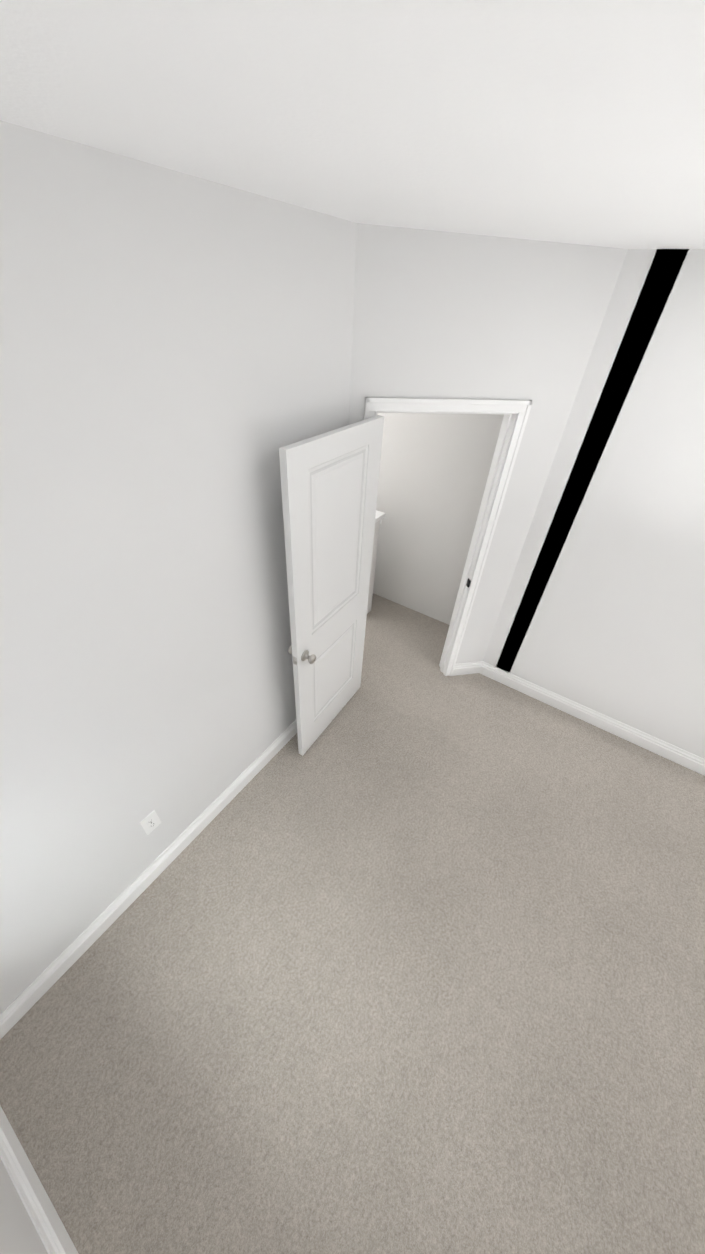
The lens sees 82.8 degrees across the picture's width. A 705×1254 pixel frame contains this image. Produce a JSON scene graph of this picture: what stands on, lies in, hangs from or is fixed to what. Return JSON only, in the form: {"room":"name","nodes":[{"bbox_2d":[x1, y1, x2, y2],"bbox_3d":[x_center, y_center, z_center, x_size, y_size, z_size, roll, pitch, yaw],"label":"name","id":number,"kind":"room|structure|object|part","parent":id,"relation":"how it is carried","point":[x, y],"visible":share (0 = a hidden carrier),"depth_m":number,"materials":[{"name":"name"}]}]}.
{"room":"empty bedroom","nodes":[
{"label":"empty bedroom","id":0,"kind":"room"},
{"bbox_2d":[0,1158,47,1253],"bbox_3d":[0.129,1.554,-0.110,4.270,2.720,0.160,25,44,24],"label":"wall","id":1,"kind":"structure","parent":0,"point":[19,1234],"depth_m":1.25,"materials":[{"name":"paint"}]},
{"bbox_2d":[0,1106,78,1253],"bbox_3d":[0.104,2.504,0.774,4.000,0.130,0.017,25,44,24],"label":"baseboard","id":2,"kind":"structure","parent":1,"relation":"attached to","point":[54,1236],"depth_m":1.36,"materials":[{"name":"paint"}]},
{"bbox_2d":[0,120,356,1013],"bbox_3d":[-0.779,0.031,1.681,0.120,2.720,2.700,25,44,24],"label":"wall","id":3,"kind":"structure","parent":0,"point":[174,360],"depth_m":1.36,"materials":[{"name":"paint"}]},
{"bbox_2d":[0,720,296,1039],"bbox_3d":[-0.824,1.093,2.427,0.017,0.130,2.562,25,44,24],"label":"baseboard","id":4,"kind":"structure","parent":3,"relation":"attached to","point":[15,1011],"depth_m":2.04,"materials":[{"name":"paint"}]},
{"bbox_2d":[140,810,160,834],"bbox_3d":[-0.995,0.968,1.977,0.007,0.132,0.078,25,44,24],"label":"electrical outlet","id":5,"kind":"object","parent":3,"relation":"attached to","point":[150,822],"visible":1,"depth_m":1.97,"materials":[{"name":"white plastic"}]},
{"bbox_2d":[0,593,704,1253],"bbox_3d":[-3.015,-1.337,5.369,16.300,0.050,6.800,25,44,24],"label":"floor","id":6,"kind":"structure","parent":0,"point":[404,953],"depth_m":1.81,"materials":[{"name":"carpet"}]},
{"bbox_2d":[0,0,704,248],"bbox_3d":[-2.882,-3.478,3.615,16.300,0.050,6.800,25,44,24],"label":"ceiling","id":7,"kind":"structure","parent":0,"point":[581,122],"depth_m":0.62,"materials":[{"name":"paint"}]},
{"bbox_2d":[367,520,379,613],"bbox_3d":[-1.157,-1.158,4.462,3.250,1.000,0.120,25,44,24],"label":"wall","id":8,"kind":"structure","parent":0,"point":[374,554],"depth_m":3.77,"materials":[{"name":"paint"}]},
{"bbox_2d":[375,510,384,523],"bbox_3d":[-1.135,-1.552,4.141,3.315,0.098,0.190,25,44,24],"label":"trim","id":9,"kind":"structure","parent":8,"relation":"on","point":[380,516],"depth_m":3.46,"materials":[{"name":"paint"}]},
{"bbox_2d":[373,413,503,624],"bbox_3d":[-0.829,-1.995,4.149,6.000,2.720,0.120,25,44,24],"label":"wall","id":10,"kind":"structure","parent":0,"point":[434,473],"depth_m":3.48,"materials":[{"name":"paint"}]},
{"bbox_2d":[349,223,627,663],"bbox_3d":[0.555,-0.644,2.605,1.250,2.720,0.120,-5,40,-10],"label":"wall","id":11,"kind":"structure","parent":0,"point":[444,315],"depth_m":1.90,"materials":[{"name":"paint"}]},
{"bbox_2d":[279,415,383,755],"bbox_3d":[-0.108,-0.090,2.410,0.174,2.023,0.776,24,43,23],"label":"door","id":12,"kind":"structure","parent":11,"relation":"in","point":[329,483],"depth_m":2.12,"materials":[{"name":"paint"}]},
{"bbox_3d":[-0.293,0.162,2.246,0.173,0.066,0.098,24,43,23],"label":"knob","id":13,"kind":"part","parent":12,"relation":"part of","materials":[{"name":"grey metal"}]},
{"bbox_2d":[364,397,532,675],"bbox_3d":[0.450,-0.402,2.782,0.915,2.112,0.154,-5,40,-10],"label":"door frame","id":14,"kind":"structure","parent":11,"relation":"attached to","point":[375,405],"depth_m":2.39,"materials":[{"name":"paint"}]},
{"bbox_2d":[452,661,482,675],"bbox_3d":[0.505,0.400,3.373,1.250,0.130,0.017,-5,40,-10],"label":"baseboard","id":15,"kind":"structure","parent":11,"relation":"attached to","point":[467,668],"depth_m":3.45,"materials":[{"name":"paint"}]},
{"bbox_2d":[497,249,688,671],"bbox_3d":[1.486,-0.733,2.784,0.120,2.720,0.574,25,44,24],"label":"stripe","id":16,"kind":"structure","parent":0,"point":[545,585],"depth_m":2.24,"materials":[{"name":"paint"}]},
{"bbox_2d":[483,249,704,758],"bbox_3d":[2.561,-0.054,2.037,3.266,2.720,0.120,25,44,24],"label":"wall","id":17,"kind":"structure","parent":0,"point":[616,630],"depth_m":2.38,"materials":[{"name":"paint"}]},
{"bbox_2d":[479,661,704,775],"bbox_3d":[2.398,0.952,2.843,3.116,0.130,0.017,25,44,24],"label":"baseboard","id":18,"kind":"structure","parent":17,"relation":"attached to","point":[678,755],"depth_m":3.08,"materials":[{"name":"paint"}]}
]}

